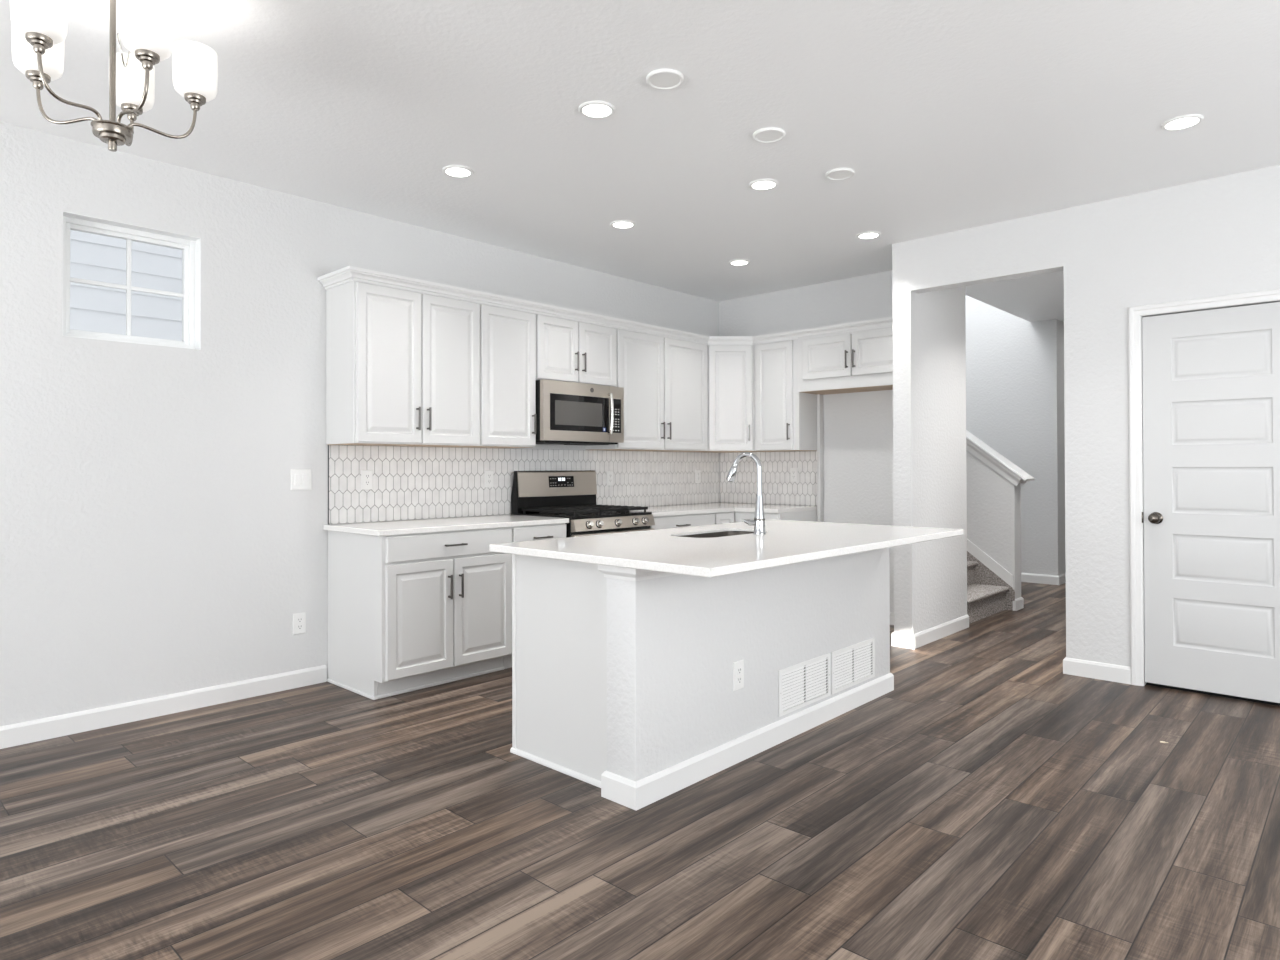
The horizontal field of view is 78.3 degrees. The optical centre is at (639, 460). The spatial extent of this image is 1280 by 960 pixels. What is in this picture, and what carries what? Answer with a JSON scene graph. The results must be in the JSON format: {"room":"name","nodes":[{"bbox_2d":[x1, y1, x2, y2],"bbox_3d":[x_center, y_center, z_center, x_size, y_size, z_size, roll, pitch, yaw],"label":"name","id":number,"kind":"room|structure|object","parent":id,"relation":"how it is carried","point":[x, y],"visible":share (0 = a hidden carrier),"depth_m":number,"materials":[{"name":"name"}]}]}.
{"room":"kitchen","nodes":[
{"label":"kitchen","id":0,"kind":"room"},
{"bbox_2d":[0,122,719,725],"bbox_3d":[-2.464,-0.114,3.910,0.150,2.743,9.790,-1,-1,43],"label":"wall","id":1,"kind":"structure","parent":0,"point":[156,540],"depth_m":3.95,"materials":[{"name":"white paint"}]},
{"bbox_2d":[62,211,200,349],"bbox_3d":[-2.502,-0.859,3.867,0.134,0.575,0.583,-1,-1,43],"label":"window","id":2,"kind":"structure","parent":1,"relation":"in","point":[190,246],"depth_m":3.90,"materials":[{"name":"white plastic"}]},
{"bbox_2d":[0,665,326,748],"bbox_3d":[-3.767,1.200,2.378,0.014,0.095,5.784,-1,-1,43],"label":"baseboard","id":3,"kind":"structure","parent":1,"relation":"attached to","point":[11,735],"depth_m":3.85,"materials":[{"name":"white paint"}]},
{"bbox_2d":[293,612,305,634],"bbox_3d":[-1.899,0.907,4.388,0.008,0.117,0.072,-1,-1,43],"label":"outlet","id":4,"kind":"object","parent":1,"relation":"attached to","point":[299,619],"visible":1,"depth_m":4.38,"materials":[{"name":"white plastic"}]},
{"bbox_2d":[291,469,311,489],"bbox_3d":[-1.895,0.104,4.401,0.010,0.117,0.116,-1,-1,43],"label":"light switch","id":5,"kind":"object","parent":1,"relation":"attached to","point":[301,479],"visible":1,"depth_m":4.40,"materials":[{"name":"white plastic"}]},
{"bbox_2d":[326,280,479,446],"bbox_3d":[-1.381,-0.547,4.683,0.382,0.908,0.823,-1,-1,43],"label":"upper cabinet","id":6,"kind":"object","parent":1,"relation":"attached to","point":[402,366],"visible":1,"depth_m":4.49,"materials":[{"name":"white paint"}]},
{"bbox_2d":[317,266,892,344],"bbox_3d":[-0.128,-1.010,5.550,3.967,0.062,1.429,0,-1,-21],"label":"crown molding","id":7,"kind":"structure","parent":6,"relation":"attached to","point":[349,273],"depth_m":5.36,"materials":[{"name":"white paint"}]},
{"bbox_2d":[462,303,535,447],"bbox_3d":[-0.949,-0.544,5.146,0.382,0.908,0.444,-1,-1,43],"label":"upper cabinet","id":8,"kind":"object","parent":1,"relation":"attached to","point":[507,337],"visible":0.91,"depth_m":5.03,"materials":[{"name":"white paint"}]},
{"bbox_2d":[328,445,719,523],"bbox_3d":[-0.530,0.144,5.864,0.008,0.456,3.695,-1,-1,43],"label":"tile backsplash","id":9,"kind":"structure","parent":1,"relation":"attached to","point":[410,483],"depth_m":5.23,"materials":[{"name":"tile"}]},
{"bbox_2d":[361,470,372,489],"bbox_3d":[-1.624,0.112,4.680,0.008,0.117,0.072,-1,-1,43],"label":"outlet","id":10,"kind":"object","parent":9,"relation":"attached to","point":[366,475],"visible":1,"depth_m":4.68,"materials":[{"name":"white plastic"}]},
{"bbox_2d":[484,470,492,487],"bbox_3d":[-1.022,0.120,5.326,0.008,0.117,0.072,-1,-1,43],"label":"outlet","id":11,"kind":"object","parent":9,"relation":"attached to","point":[488,474],"visible":1,"depth_m":5.32,"materials":[{"name":"white plastic"}]},
{"bbox_2d":[607,471,612,485],"bbox_3d":[-0.234,0.136,6.171,0.008,0.117,0.072,-1,-1,43],"label":"outlet","id":12,"kind":"object","parent":9,"relation":"attached to","point":[609,473],"visible":1,"depth_m":6.17,"materials":[{"name":"white plastic"}]},
{"bbox_2d":[695,470,700,482],"bbox_3d":[0.516,0.136,6.975,0.008,0.117,0.072,-1,-1,43],"label":"outlet","id":13,"kind":"object","parent":9,"relation":"attached to","point":[697,472],"visible":1,"depth_m":6.97,"materials":[{"name":"white plastic"}]},
{"bbox_2d":[535,313,615,386],"bbox_3d":[-0.539,-0.765,5.588,0.382,0.462,0.760,-1,-1,43],"label":"upper cabinet","id":14,"kind":"object","parent":1,"relation":"attached to","point":[567,350],"visible":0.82,"depth_m":5.45,"materials":[{"name":"white paint"}]},
{"bbox_2d":[536,379,623,445],"bbox_3d":[-0.501,-0.326,5.550,0.466,0.416,0.757,-1,-1,43],"label":"microwave","id":15,"kind":"object","parent":14,"relation":"attached to","point":[567,413],"visible":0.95,"depth_m":5.37,"materials":[{"name":"silver metal"}]},
{"bbox_2d":[585,328,706,451],"bbox_3d":[0.088,-0.537,6.258,0.382,0.908,1.078,-1,-1,43],"label":"upper cabinet","id":16,"kind":"object","parent":1,"relation":"attached to","point":[663,380],"visible":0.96,"depth_m":6.12,"materials":[{"name":"white paint"}]},
{"bbox_2d":[692,345,769,452],"bbox_3d":[0.749,-0.534,6.795,0.617,0.908,0.608,-1,-1,43],"label":"upper cabinet","id":17,"kind":"object","parent":1,"relation":"attached to","point":[730,368],"visible":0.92,"depth_m":6.55,"materials":[{"name":"white paint"}]},
{"bbox_2d":[0,582,1279,959],"bbox_3d":[2.050,1.293,3.493,7.300,0.100,15.650,-1,-1,43],"label":"floor","id":18,"kind":"structure","parent":0,"point":[997,802],"depth_m":2.62,"materials":[{"name":"brown wood"}]},
{"bbox_2d":[327,527,511,699],"bbox_3d":[-1.266,0.828,4.587,0.662,0.865,0.854,-1,-1,43],"label":"base cabinet","id":19,"kind":"object","parent":18,"relation":"on","point":[408,612],"visible":0.94,"depth_m":4.33,"materials":[{"name":"white paint"}]},
{"bbox_2d":[323,514,568,535],"bbox_3d":[-1.131,0.380,4.757,0.633,0.030,1.316,-1,-1,43],"label":"countertop","id":20,"kind":"structure","parent":19,"relation":"on","point":[402,527],"depth_m":4.55,"materials":[{"name":"white stone"}]},
{"bbox_2d":[503,523,565,668],"bbox_3d":[-0.827,0.830,5.058,0.662,0.865,0.434,-1,-1,43],"label":"base cabinet","id":21,"kind":"object","parent":18,"relation":"on","point":[549,531],"visible":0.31,"depth_m":4.82,"materials":[{"name":"white paint"}]},
{"bbox_2d":[511,470,654,537],"bbox_3d":[-0.376,0.666,5.478,0.713,1.198,0.762,-1,-1,43],"label":"gas range","id":22,"kind":"object","parent":18,"relation":"on","point":[571,495],"visible":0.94,"depth_m":5.46,"materials":[{"name":"silver metal"}]},
{"bbox_2d":[511,511,651,519],"bbox_3d":[-0.406,0.370,5.507,0.635,0.020,0.762,-1,-1,43],"label":"cooktop","id":23,"kind":"object","parent":22,"relation":"in","point":[593,515],"depth_m":5.29,"materials":[{"name":"black metal"}]},
{"bbox_2d":[650,513,714,529],"bbox_3d":[0.118,0.837,6.071,0.662,0.865,0.754,-1,-1,43],"label":"base cabinet","id":24,"kind":"object","parent":18,"relation":"on","point":[676,521],"visible":0.18,"depth_m":5.86,"materials":[{"name":"white paint"}]},
{"bbox_2d":[510,548,893,810],"bbox_3d":[0.385,0.817,3.822,0.831,0.865,2.062,-1,-1,43],"label":"kitchen island","id":25,"kind":"object","parent":18,"relation":"on","point":[622,677],"visible":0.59,"depth_m":3.17,"materials":[{"name":"white paint"}]},
{"bbox_2d":[489,519,963,577],"bbox_3d":[0.520,0.367,3.691,1.178,0.030,2.125,-1,-1,43],"label":"island countertop","id":26,"kind":"structure","parent":25,"relation":"on","point":[785,542],"depth_m":3.26,"materials":[{"name":"white stone"}]},
{"bbox_2d":[679,531,753,537],"bbox_3d":[0.396,0.476,3.864,0.281,0.220,0.594,-1,-1,43],"label":"sink","id":27,"kind":"object","parent":26,"relation":"in","point":[724,533],"visible":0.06,"depth_m":4.07,"materials":[{"name":"grey metal"}]},
{"bbox_2d":[726,452,765,534],"bbox_3d":[0.510,0.155,3.837,0.213,0.397,0.076,0,-1,34],"label":"faucet","id":28,"kind":"object","parent":26,"relation":"on","point":[758,522],"visible":1,"depth_m":3.79,"materials":[{"name":"silver metal"}]},
{"bbox_2d":[733,659,743,690],"bbox_3d":[0.411,0.890,3.267,0.008,0.117,0.072,-1,-1,43],"label":"outlet","id":29,"kind":"object","parent":25,"relation":"attached to","point":[738,666],"visible":1,"depth_m":3.26,"materials":[{"name":"white plastic"}]},
{"bbox_2d":[737,667,741,673],"bbox_3d":[0.413,0.871,3.265,0.002,0.027,0.033,-1,-1,43],"label":"receptacle","id":30,"kind":"object","parent":29,"relation":"attached to","point":[739,669],"depth_m":3.26,"materials":[{"name":"grey plastic"}]},
{"bbox_2d":[737,676,741,683],"bbox_3d":[0.413,0.910,3.264,0.002,0.027,0.033,-1,-1,43],"label":"receptacle","id":31,"kind":"object","parent":29,"relation":"attached to","point":[739,678],"depth_m":3.26,"materials":[{"name":"grey plastic"}]},
{"bbox_2d":[778,653,830,716],"bbox_3d":[0.768,1.032,3.648,0.008,0.206,0.450,-1,-1,43],"label":"return vent","id":32,"kind":"object","parent":25,"relation":"attached to","point":[802,684],"visible":1,"depth_m":3.63,"materials":[{"name":"white plastic"}]},
{"bbox_2d":[831,638,874,694],"bbox_3d":[1.085,1.035,3.987,0.008,0.206,0.446,-1,-1,43],"label":"return vent","id":33,"kind":"object","parent":25,"relation":"attached to","point":[852,665],"visible":1,"depth_m":3.98,"materials":[{"name":"white plastic"}]},
{"bbox_2d":[714,511,754,523],"bbox_3d":[0.748,0.840,6.602,0.858,0.865,0.880,-1,-1,43],"label":"base cabinet","id":34,"kind":"object","parent":18,"relation":"on","point":[733,516],"visible":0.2,"depth_m":6.26,"materials":[{"name":"white paint"}]},
{"bbox_2d":[632,503,816,516],"bbox_3d":[0.553,0.389,6.263,1.041,0.030,1.644,-1,-1,43],"label":"countertop","id":35,"kind":"structure","parent":34,"relation":"on","point":[669,510],"depth_m":6.25,"materials":[{"name":"white stone"}]},
{"bbox_2d":[764,510,816,521],"bbox_3d":[1.213,0.836,6.340,0.180,0.865,0.628,-1,-1,43],"label":"base cabinet","id":36,"kind":"object","parent":18,"relation":"on","point":[811,515],"visible":0.13,"depth_m":6.23,"materials":[{"name":"white paint"}]},
{"bbox_2d":[817,394,823,521],"bbox_3d":[1.487,0.361,6.476,0.028,1.817,0.060,-1,-1,43],"label":"strip","id":37,"kind":"object","parent":18,"relation":"on","point":[820,443],"visible":0.56,"depth_m":6.46,"materials":[{"name":"white paint"}]},
{"bbox_2d":[967,551,1014,623],"bbox_3d":[1.960,0.391,7.142,2.424,1.764,0.964,-1,-1,43],"label":"staircase","id":38,"kind":"structure","parent":18,"relation":"on","point":[988,594],"depth_m":6.65,"materials":[{"name":"grey carpet"}]},
{"bbox_2d":[0,0,1279,321],"bbox_3d":[2.043,-1.560,3.517,7.300,0.120,15.650,-1,-1,43],"label":"ceiling","id":39,"kind":"structure","parent":0,"point":[947,116],"depth_m":3.35,"materials":[{"name":"white paint"}]},
{"bbox_2d":[10,0,217,151],"bbox_3d":[-1.596,-1.224,2.403,0.546,0.552,0.546,-1,-1,43],"label":"chandelier","id":40,"kind":"object","parent":39,"relation":"hanging from","point":[38,27],"visible":1,"depth_m":2.36,"materials":[{"name":"white glass"}]},
{"bbox_2d":[442,165,473,177],"bbox_3d":[-0.934,-1.484,4.036,0.158,0.008,0.158,-1,-1,43],"label":"recessed light","id":41,"kind":"object","parent":39,"relation":"in","point":[456,171],"visible":1,"depth_m":4.02,"materials":[{"name":"white plastic"}]},
{"bbox_2d":[578,101,615,118],"bbox_3d":[-0.183,-1.491,3.343,0.158,0.008,0.158,-1,-1,43],"label":"recessed light","id":42,"kind":"object","parent":39,"relation":"in","point":[590,109],"visible":1,"depth_m":3.33,"materials":[{"name":"white plastic"}]},
{"bbox_2d":[610,220,635,228],"bbox_3d":[-0.107,-1.478,4.920,0.158,0.008,0.158,-1,-1,43],"label":"recessed light","id":43,"kind":"object","parent":39,"relation":"in","point":[619,224],"visible":1,"depth_m":4.90,"materials":[{"name":"white plastic"}]},
{"bbox_2d":[646,69,683,89],"bbox_3d":[0.098,-1.492,3.076,0.148,0.012,0.148,-1,-1,43],"label":"ceiling disc","id":44,"kind":"object","parent":39,"relation":"attached to","point":[661,79],"visible":1,"depth_m":3.07,"materials":[{"name":"white plastic"}]},
{"bbox_2d":[729,259,749,265],"bbox_3d":[0.738,-1.473,5.841,0.158,0.008,0.158,-1,-1,43],"label":"recessed light","id":45,"kind":"object","parent":39,"relation":"in","point":[740,262],"visible":1,"depth_m":5.82,"materials":[{"name":"white plastic"}]},
{"bbox_2d":[749,179,778,190],"bbox_3d":[0.666,-1.486,4.232,0.158,0.008,0.158,-1,-1,43],"label":"recessed light","id":46,"kind":"object","parent":39,"relation":"in","point":[761,184],"visible":1,"depth_m":4.22,"materials":[{"name":"white plastic"}]},
{"bbox_2d":[753,127,784,142],"bbox_3d":[0.590,-1.489,3.596,0.148,0.012,0.148,-1,-1,43],"label":"ceiling disc","id":47,"kind":"object","parent":39,"relation":"attached to","point":[769,134],"visible":1,"depth_m":3.58,"materials":[{"name":"white plastic"}]},
{"bbox_2d":[825,168,854,179],"bbox_3d":[1.037,-1.486,4.075,0.148,0.012,0.148,-1,-1,43],"label":"ceiling disc","id":48,"kind":"object","parent":39,"relation":"attached to","point":[838,173],"visible":1,"depth_m":4.06,"materials":[{"name":"white plastic"}]},
{"bbox_2d":[856,231,880,239],"bbox_3d":[1.502,-1.480,5.163,0.158,0.008,0.158,-1,-1,43],"label":"recessed light","id":49,"kind":"object","parent":39,"relation":"in","point":[871,234],"visible":1,"depth_m":5.15,"materials":[{"name":"white plastic"}]},
{"bbox_2d":[1161,114,1203,130],"bbox_3d":[2.400,-1.496,3.481,0.158,0.008,0.158,-1,-1,43],"label":"recessed light","id":50,"kind":"object","parent":39,"relation":"in","point":[1183,122],"visible":1,"depth_m":3.47,"materials":[{"name":"white plastic"}]},
{"bbox_2d":[719,270,893,611],"bbox_3d":[1.561,-0.101,6.652,1.997,2.743,0.290,-1,-1,43],"label":"wall","id":51,"kind":"structure","parent":0,"point":[857,426],"depth_m":6.35,"materials":[{"name":"white paint"}]},
{"bbox_2d":[720,451,816,505],"bbox_3d":[1.112,0.148,6.864,1.031,0.456,0.008,-1,-1,43],"label":"tile backsplash","id":52,"kind":"structure","parent":51,"relation":"attached to","point":[777,488],"depth_m":6.81,"materials":[{"name":"tile"}]},
{"bbox_2d":[790,468,797,481],"bbox_3d":[1.306,0.116,6.673,0.072,0.117,0.008,-1,-1,43],"label":"outlet","id":53,"kind":"object","parent":52,"relation":"attached to","point":[793,471],"visible":1,"depth_m":6.67,"materials":[{"name":"white plastic"}]},
{"bbox_2d":[754,339,816,451],"bbox_3d":[1.204,-0.537,6.525,0.435,0.908,0.382,-1,-1,43],"label":"upper cabinet","id":54,"kind":"object","parent":51,"relation":"attached to","point":[785,418],"visible":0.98,"depth_m":6.40,"materials":[{"name":"white paint"}]},
{"bbox_2d":[798,326,892,394],"bbox_3d":[1.706,-0.774,6.050,0.950,0.446,0.394,-1,-1,43],"label":"upper cabinet","id":55,"kind":"object","parent":51,"relation":"attached to","point":[862,360],"visible":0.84,"depth_m":5.98,"materials":[{"name":"white paint"}]},
{"bbox_2d":[892,241,966,633],"bbox_3d":[2.108,-0.110,5.681,0.128,2.743,0.976,-1,-1,43],"label":"wall","id":56,"kind":"structure","parent":0,"point":[930,489],"depth_m":5.48,"materials":[{"name":"white paint"}]},
{"bbox_2d":[890,612,968,648],"bbox_3d":[1.775,1.217,5.973,1.061,0.095,0.990,-1,-1,43],"label":"baseboard","id":57,"kind":"structure","parent":56,"relation":"attached to","point":[910,641],"depth_m":5.46,"materials":[{"name":"white paint"}]},
{"bbox_2d":[966,450,1020,598],"bbox_3d":[2.513,-0.021,7.402,1.965,2.592,0.164,-1,-1,43],"label":"wall","id":58,"kind":"structure","parent":0,"point":[993,502],"depth_m":6.78,"materials":[{"name":"white paint"}]},
{"bbox_2d":[967,539,1012,586],"bbox_3d":[2.446,0.290,7.340,1.946,1.578,0.014,-1,-1,43],"label":"trim","id":59,"kind":"structure","parent":58,"relation":"attached to","point":[972,548],"depth_m":6.79,"materials":[{"name":"white paint"}]},
{"bbox_2d":[966,430,1034,485],"bbox_3d":[2.570,-0.551,7.351,2.019,1.542,0.250,-1,-1,43],"label":"cap rail","id":60,"kind":"object","parent":58,"relation":"attached to","point":[978,448],"visible":0.34,"depth_m":6.78,"materials":[{"name":"white paint"}]},
{"bbox_2d":[1013,597,1023,610],"bbox_3d":[2.923,1.223,7.011,0.879,0.095,0.192,-1,-1,43],"label":"baseboard","id":61,"kind":"structure","parent":58,"relation":"attached to","point":[1018,604],"depth_m":6.68,"materials":[{"name":"white paint"}]},
{"bbox_2d":[965,295,1061,575],"bbox_3d":[2.983,-1.410,9.427,3.712,5.400,0.122,-1,-1,43],"label":"wall","id":62,"kind":"structure","parent":0,"point":[1013,362],"depth_m":8.32,"materials":[{"name":"white paint"}]},
{"bbox_2d":[1021,573,1065,584],"bbox_3d":[3.945,1.249,10.419,3.726,0.095,2.936,-1,-1,43],"label":"baseboard","id":63,"kind":"structure","parent":62,"relation":"attached to","point":[1025,577],"depth_m":8.19,"materials":[{"name":"white paint"}]},
{"bbox_2d":[1060,321,1065,573],"bbox_3d":[5.296,-0.088,9.260,0.122,2.743,2.800,-1,-1,43],"label":"wall","id":64,"kind":"structure","parent":0,"point":[1062,413],"depth_m":8.25,"materials":[{"name":"white paint"}]},
{"bbox_2d":[910,164,1279,666],"bbox_3d":[3.646,-0.131,3.662,4.875,2.743,0.120,-1,-1,43],"label":"wall","id":65,"kind":"structure","parent":0,"point":[1218,236],"depth_m":4.49,"materials":[{"name":"white paint"}]},
{"bbox_2d":[1063,657,1130,683],"bbox_3d":[3.981,1.190,3.331,3.952,0.095,0.134,-1,-1,43],"label":"baseboard","id":66,"kind":"structure","parent":65,"relation":"attached to","point":[1071,666],"depth_m":4.51,"materials":[{"name":"white paint"}]},
{"bbox_2d":[1128,289,1279,685],"bbox_3d":[3.086,0.190,4.167,0.826,2.113,0.132,-1,-1,43],"label":"trim","id":67,"kind":"structure","parent":65,"relation":"attached to","point":[1135,313],"depth_m":4.38,"materials":[{"name":"white paint"}]},
{"bbox_2d":[1142,302,1279,705],"bbox_3d":[3.065,0.222,4.150,0.712,2.049,0.168,-1,-1,43],"label":"door","id":68,"kind":"structure","parent":65,"relation":"in","point":[1211,514],"depth_m":4.16,"materials":[{"name":"white paint"}]},
{"label":"outside","id":69,"kind":"structure","parent":0,"visible":0},
{"bbox_3d":[-7.849,1.557,8.382,13.850,0.100,18.000,-1,-1,43],"label":"ground","id":70,"kind":"structure","parent":69,"visible":0},
{"bbox_2d":[70,230,181,340],"bbox_3d":[-4.875,-0.841,5.622,0.019,4.636,9.000,-1,-1,43],"label":"neighbor house","id":71,"kind":"structure","parent":70,"relation":"on","point":[93,308],"depth_m":6.35,"materials":[{"name":"white"}]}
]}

